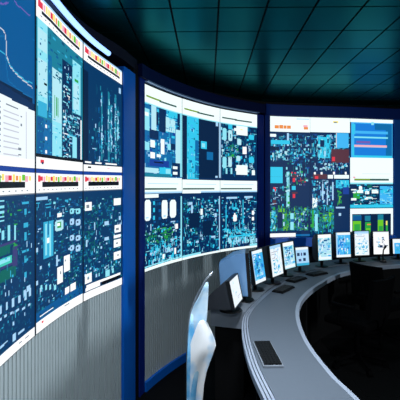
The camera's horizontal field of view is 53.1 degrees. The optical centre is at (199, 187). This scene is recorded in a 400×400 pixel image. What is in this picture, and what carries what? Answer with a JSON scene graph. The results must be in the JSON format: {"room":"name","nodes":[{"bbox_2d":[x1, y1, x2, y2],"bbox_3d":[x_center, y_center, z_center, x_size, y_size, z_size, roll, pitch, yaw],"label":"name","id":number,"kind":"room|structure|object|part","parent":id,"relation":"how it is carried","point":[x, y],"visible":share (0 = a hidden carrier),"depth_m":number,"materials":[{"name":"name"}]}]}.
{"room":"control room","nodes":[
{"label":"control room","id":0,"kind":"room"},
{"bbox_2d":[0,285,120,399],"bbox_3d":[-0.963,1.557,2.360,0.253,1.286,2.900,0,0,4],"label":"wall","id":1,"kind":"structure","parent":0,"point":[77,356],"depth_m":3.08,"materials":[{"name":"grey metal"}]},
{"bbox_2d":[137,350,214,399],"bbox_3d":[1.850,2.230,2.200,7.100,0.060,10.400,0,0,0],"label":"floor","id":2,"kind":"structure","parent":0,"point":[172,386],"depth_m":4.41,"materials":[{"name":"black"}]},
{"bbox_2d":[186,271,215,399],"bbox_3d":[-0.069,1.388,2.779,0.302,1.624,0.258,0,0,-24],"label":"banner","id":3,"kind":"object","parent":2,"relation":"on","point":[200,342],"visible":1,"depth_m":2.71,"materials":[{"name":"white fabric"}]},
{"bbox_2d":[145,247,255,380],"bbox_3d":[0.041,1.557,5.322,0.235,1.286,2.399,0,0,39],"label":"wall","id":4,"kind":"structure","parent":0,"point":[171,290],"depth_m":4.85,"materials":[{"name":"grey metal"}]},
{"bbox_2d":[145,353,185,391],"bbox_3d":[0.072,2.150,5.302,0.227,0.100,2.391,0,0,39],"label":"baseboard","id":5,"kind":"structure","parent":4,"relation":"attached to","point":[156,377],"depth_m":4.66,"materials":[{"name":"blue paint"}]},
{"bbox_2d":[60,0,399,106],"bbox_3d":[1.850,-1.460,2.200,7.300,0.080,10.600,0,0,0],"label":"ceiling","id":6,"kind":"structure","parent":0,"point":[347,52],"depth_m":3.90,"materials":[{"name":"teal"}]},
{"bbox_2d":[194,87,399,108],"bbox_3d":[0.592,0.390,4.760,2.372,3.620,8.307,0,0,41],"label":"wall","id":7,"kind":"structure","parent":0,"point":[260,102],"depth_m":6.70,"materials":[{"name":"black"}]},
{"bbox_2d":[0,166,35,366],"bbox_3d":[-1.110,0.395,2.056,0.228,1.033,0.848,0,0,0],"label":"display panel","id":8,"kind":"object","parent":7,"relation":"attached to","point":[17,184],"visible":1,"depth_m":2.23,"materials":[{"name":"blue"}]},
{"bbox_2d":[0,0,35,167],"bbox_3d":[-1.110,-0.664,2.056,0.228,1.111,0.848,0,0,0],"label":"display panel","id":9,"kind":"object","parent":7,"relation":"attached to","point":[17,17],"visible":1,"depth_m":2.26,"materials":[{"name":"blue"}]},
{"bbox_2d":[36,168,82,334],"bbox_3d":[-1.083,0.389,2.852,0.219,1.046,0.758,0,0,7],"label":"display panel","id":10,"kind":"object","parent":7,"relation":"attached to","point":[59,193],"visible":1,"depth_m":2.81,"materials":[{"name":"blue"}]},
{"bbox_2d":[36,0,82,170],"bbox_3d":[-1.083,-0.671,2.852,0.219,1.099,0.758,0,0,7],"label":"display panel","id":11,"kind":"object","parent":7,"relation":"attached to","point":[59,51],"visible":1,"depth_m":2.81,"materials":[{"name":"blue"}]},
{"bbox_2d":[51,0,110,55],"bbox_3d":[-0.936,-1.225,2.587,0.144,0.129,1.896,0,0,5],"label":"light strip","id":12,"kind":"object","parent":7,"relation":"attached to","point":[58,4],"visible":1,"depth_m":3.05,"materials":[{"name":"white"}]},
{"bbox_2d":[45,0,136,69],"bbox_3d":[-1.006,-1.278,2.555,0.426,0.105,3.329,0,0,5],"label":"trim","id":13,"kind":"structure","parent":7,"relation":"attached to","point":[118,57],"depth_m":3.54,"materials":[{"name":"blue"}]},
{"bbox_2d":[83,171,121,301],"bbox_3d":[-0.938,0.383,3.518,0.213,1.059,0.641,0,0,18],"label":"display panel","id":14,"kind":"object","parent":7,"relation":"attached to","point":[102,191],"visible":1,"depth_m":3.47,"materials":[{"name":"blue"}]},
{"bbox_2d":[83,41,121,171],"bbox_3d":[-0.938,-0.653,3.518,0.213,1.038,0.641,0,0,18],"label":"display panel","id":15,"kind":"object","parent":7,"relation":"attached to","point":[102,80],"visible":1,"depth_m":3.47,"materials":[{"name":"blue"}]},
{"bbox_2d":[117,66,134,399],"bbox_3d":[-0.794,0.522,3.949,0.223,3.355,0.284,0,0,13],"label":"pillar","id":16,"kind":"structure","parent":7,"relation":"attached to","point":[128,77],"depth_m":3.86,"materials":[{"name":"blue paint"}]},
{"bbox_2d":[128,65,138,399],"bbox_3d":[-0.758,0.460,4.162,0.201,3.480,0.150,0,0,13],"label":"trim","id":17,"kind":"structure","parent":7,"relation":"attached to","point":[133,70],"depth_m":4.15,"materials":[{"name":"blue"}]},
{"bbox_2d":[139,77,144,396],"bbox_3d":[-0.714,0.460,4.293,0.214,3.480,0.140,0,0,19],"label":"trim","id":18,"kind":"structure","parent":7,"relation":"attached to","point":[141,81],"depth_m":4.24,"materials":[{"name":"blue paint"}]},
{"bbox_2d":[145,178,181,271],"bbox_3d":[-0.511,0.402,4.730,0.223,1.021,0.844,0,0,28],"label":"display panel","id":19,"kind":"object","parent":7,"relation":"attached to","point":[163,197],"visible":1,"depth_m":4.68,"materials":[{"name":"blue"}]},
{"bbox_2d":[145,84,181,178],"bbox_3d":[-0.511,-0.620,4.730,0.223,1.021,0.844,0,0,28],"label":"display panel","id":20,"kind":"object","parent":7,"relation":"attached to","point":[163,110],"visible":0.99,"depth_m":4.68,"materials":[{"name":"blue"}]},
{"bbox_2d":[182,179,219,259],"bbox_3d":[-0.056,0.402,5.433,0.224,1.021,0.859,0,0,38],"label":"display panel","id":21,"kind":"object","parent":7,"relation":"attached to","point":[200,198],"visible":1,"depth_m":5.37,"materials":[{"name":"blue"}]},
{"bbox_2d":[182,98,219,179],"bbox_3d":[-0.056,-0.620,5.433,0.224,1.021,0.859,0,0,38],"label":"display panel","id":22,"kind":"object","parent":7,"relation":"attached to","point":[200,122],"visible":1,"depth_m":5.37,"materials":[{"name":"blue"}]},
{"bbox_2d":[137,63,264,114],"bbox_3d":[0.016,-1.232,5.330,0.464,0.135,2.780,0,0,38],"label":"trim","id":23,"kind":"structure","parent":7,"relation":"attached to","point":[144,72],"depth_m":5.22,"materials":[{"name":"blue"}]},
{"bbox_2d":[145,80,259,113],"bbox_3d":[0.080,-1.155,5.292,0.252,0.015,2.396,0,0,39],"label":"trim","id":24,"kind":"structure","parent":7,"relation":"attached to","point":[148,82],"depth_m":5.13,"materials":[{"name":"silver metal"}]},
{"bbox_2d":[220,180,256,251],"bbox_3d":[0.509,0.402,6.011,0.794,1.021,0.218,0,0,-39],"label":"display panel","id":25,"kind":"object","parent":7,"relation":"attached to","point":[238,199],"visible":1,"depth_m":5.94,"materials":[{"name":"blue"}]},
{"bbox_2d":[220,109,256,180],"bbox_3d":[0.509,-0.620,6.011,0.794,1.021,0.218,0,0,-39],"label":"display panel","id":26,"kind":"object","parent":7,"relation":"attached to","point":[238,130],"visible":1,"depth_m":5.94,"materials":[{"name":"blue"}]},
{"bbox_2d":[256,114,263,248],"bbox_3d":[0.882,0.532,6.296,0.141,3.335,0.222,0,0,-38],"label":"trim","id":27,"kind":"structure","parent":7,"relation":"attached to","point":[260,118],"depth_m":6.20,"materials":[{"name":"blue paint"}]},
{"bbox_2d":[264,115,269,245],"bbox_3d":[1.021,0.527,6.396,0.159,3.345,0.214,0,0,-26],"label":"trim","id":28,"kind":"structure","parent":7,"relation":"attached to","point":[266,117],"depth_m":6.29,"materials":[{"name":"blue"}]},
{"bbox_2d":[270,116,309,176],"bbox_3d":[1.413,-0.660,6.491,0.698,0.960,0.216,0,0,-10],"label":"display panel","id":29,"kind":"object","parent":7,"relation":"attached to","point":[289,136],"visible":1,"depth_m":6.40,"materials":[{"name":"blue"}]},
{"bbox_2d":[259,104,399,119],"bbox_3d":[2.544,-1.234,6.659,3.302,0.173,0.278,0,0,-10],"label":"trim","id":30,"kind":"structure","parent":7,"relation":"attached to","point":[270,109],"depth_m":6.46,"materials":[{"name":"blue"}]},
{"bbox_2d":[310,117,349,176],"bbox_3d":[2.101,-0.660,6.597,0.690,0.960,0.206,0,0,-8],"label":"display panel","id":31,"kind":"object","parent":7,"relation":"attached to","point":[329,137],"visible":1,"depth_m":6.50,"materials":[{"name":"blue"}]},
{"bbox_2d":[350,177,392,234],"bbox_3d":[2.829,0.300,6.727,0.800,0.960,0.207,0,0,-12],"label":"display panel","id":32,"kind":"object","parent":7,"relation":"attached to","point":[371,198],"visible":0.96,"depth_m":6.63,"materials":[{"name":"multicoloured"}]},
{"bbox_2d":[350,118,392,176],"bbox_3d":[2.829,-0.660,6.727,0.800,0.960,0.207,0,0,-12],"label":"display panel","id":33,"kind":"object","parent":7,"relation":"attached to","point":[371,140],"visible":0.99,"depth_m":6.63,"materials":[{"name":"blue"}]},
{"bbox_2d":[393,120,399,255],"bbox_3d":[3.696,0.527,6.870,0.953,3.345,0.224,0,0,-8],"label":"trim","id":34,"kind":"structure","parent":7,"relation":"attached to","point":[396,123],"depth_m":6.70,"materials":[{"name":"blue paint"}]},
{"bbox_2d":[244,318,399,399],"bbox_3d":[2.827,2.000,1.510,5.106,0.399,9.000,0,0,0],"label":"floor","id":35,"kind":"structure","parent":0,"point":[384,384],"depth_m":4.08,"materials":[{"name":"black"}]},
{"bbox_2d":[210,256,399,399],"bbox_3d":[1.681,1.625,4.206,2.220,1.150,6.341,0,0,37],"label":"console desk","id":36,"kind":"object","parent":35,"relation":"on","point":[293,320],"visible":0.77,"depth_m":3.48,"materials":[{"name":"grey laminate"}]},
{"bbox_2d":[208,273,242,313],"bbox_3d":[0.204,0.904,3.452,0.326,0.291,0.335,0,0,18],"label":"monitor","id":37,"kind":"object","parent":36,"relation":"on","point":[227,297],"visible":0.98,"depth_m":3.33,"materials":[{"name":"black plastic"}]},
{"bbox_2d":[219,248,254,302],"bbox_3d":[0.348,0.818,3.760,0.329,0.464,0.301,0,0,8],"label":"monitor","id":38,"kind":"object","parent":36,"relation":"on","point":[238,261],"visible":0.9,"depth_m":3.63,"materials":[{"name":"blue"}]},
{"bbox_2d":[249,248,266,291],"bbox_3d":[0.527,0.840,4.156,0.296,0.420,0.266,0,0,34],"label":"monitor","id":39,"kind":"object","parent":36,"relation":"on","point":[258,272],"visible":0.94,"depth_m":4.09,"materials":[{"name":"black"}]},
{"bbox_2d":[253,341,283,367],"bbox_3d":[0.422,1.038,2.515,0.122,0.023,0.370,0,0,-2],"label":"keyboard","id":40,"kind":"object","parent":36,"relation":"on","point":[269,358],"visible":1,"depth_m":2.47,"materials":[{"name":"grey plastic"}]},
{"bbox_2d":[260,243,283,284],"bbox_3d":[0.764,0.834,4.443,0.289,0.431,0.288,0,0,37],"label":"monitor","id":41,"kind":"object","parent":36,"relation":"on","point":[273,260],"visible":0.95,"depth_m":4.35,"materials":[{"name":"black"}]},
{"bbox_2d":[272,284,294,293],"bbox_3d":[0.860,1.038,4.120,0.120,0.023,0.300,0,0,36],"label":"keyboard","id":42,"kind":"object","parent":36,"relation":"on","point":[284,288],"visible":1,"depth_m":4.08,"materials":[{"name":"black plastic"}]},
{"bbox_2d":[280,240,295,276],"bbox_3d":[1.010,0.844,4.826,0.247,0.410,0.258,0,0,44],"label":"monitor","id":43,"kind":"object","parent":36,"relation":"on","point":[288,251],"visible":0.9,"depth_m":4.77,"materials":[{"name":"black"}]},
{"bbox_2d":[285,276,306,282],"bbox_3d":[1.100,1.038,4.560,0.120,0.023,0.280,0,0,44],"label":"keyboard","id":44,"kind":"object","parent":36,"relation":"on","point":[295,279],"visible":1,"depth_m":4.52,"materials":[{"name":"black plastic"}]},
{"bbox_2d":[293,246,309,272],"bbox_3d":[1.257,0.891,5.045,0.212,0.318,0.163,0,0,-23],"label":"monitor","id":45,"kind":"object","parent":36,"relation":"on","point":[302,256],"visible":0.93,"depth_m":5.00,"materials":[{"name":"black"}]},
{"bbox_2d":[305,271,327,276],"bbox_3d":[1.420,1.038,4.860,0.280,0.023,0.120,0,0,-36],"label":"keyboard","id":46,"kind":"object","parent":36,"relation":"on","point":[316,273],"visible":1,"depth_m":4.81,"materials":[{"name":"black plastic"}]},
{"bbox_2d":[312,233,331,267],"bbox_3d":[1.623,0.828,5.375,0.232,0.443,0.222,0,0,-21],"label":"monitor","id":47,"kind":"object","parent":36,"relation":"on","point":[321,243],"visible":1,"depth_m":5.30,"materials":[{"name":"black"}]},
{"bbox_2d":[332,231,351,263],"bbox_3d":[1.965,0.828,5.615,0.244,0.443,0.227,0,0,-14],"label":"monitor","id":48,"kind":"object","parent":36,"relation":"on","point":[341,241],"visible":0.98,"depth_m":5.54,"materials":[{"name":"black"}]},
{"bbox_3d":[1.803,1.444,3.985,1.631,0.713,5.803,0,0,38],"label":"panel","id":49,"kind":"part","parent":36,"relation":"part of","materials":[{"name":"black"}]},
{"bbox_2d":[351,230,369,261],"bbox_3d":[2.288,0.828,5.770,0.244,0.443,0.227,0,0,-11],"label":"monitor","id":50,"kind":"object","parent":36,"relation":"on","point":[360,240],"visible":0.98,"depth_m":5.70,"materials":[{"name":"black"}]},
{"bbox_2d":[369,231,389,260],"bbox_3d":[2.624,0.838,5.892,0.263,0.422,0.233,0,0,-8],"label":"monitor","id":51,"kind":"object","parent":36,"relation":"on","point":[378,240],"visible":0.95,"depth_m":5.82,"materials":[{"name":"black"}]},
{"bbox_2d":[379,245,386,262],"bbox_3d":[2.590,0.925,5.638,0.100,0.248,0.145,0,0,0],"label":"microphone","id":52,"kind":"object","parent":36,"relation":"on","point":[385,246],"visible":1,"depth_m":5.64,"materials":[{"name":"black"}]},
{"bbox_2d":[390,238,399,259],"bbox_3d":[2.949,0.895,5.956,0.268,0.308,0.200,0,0,-7],"label":"monitor","id":53,"kind":"object","parent":36,"relation":"on","point":[394,242],"visible":0.98,"depth_m":5.89,"materials":[{"name":"black"}]},
{"bbox_2d":[309,247,392,262],"bbox_3d":[2.580,1.565,6.614,3.256,1.270,0.103,0,0,-10],"label":"wall","id":54,"kind":"structure","parent":0,"point":[312,260],"depth_m":6.51,"materials":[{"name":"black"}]},
{"bbox_2d":[270,235,396,246],"bbox_3d":[2.166,0.858,6.513,2.173,0.145,0.226,0,0,-10],"label":"trim","id":55,"kind":"structure","parent":54,"relation":"attached to","point":[306,240],"depth_m":6.33,"materials":[{"name":"blue"}]},
{"bbox_2d":[270,177,309,236],"bbox_3d":[1.413,0.300,6.491,0.698,0.960,0.216,0,0,-10],"label":"display panel","id":56,"kind":"object","parent":55,"relation":"on","point":[289,196],"visible":1,"depth_m":6.40,"materials":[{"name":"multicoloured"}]},
{"bbox_2d":[310,177,349,235],"bbox_3d":[2.101,0.300,6.597,0.690,0.960,0.206,0,0,-8],"label":"display panel","id":57,"kind":"object","parent":55,"relation":"on","point":[329,196],"visible":0.97,"depth_m":6.50,"materials":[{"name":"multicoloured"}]}
]}

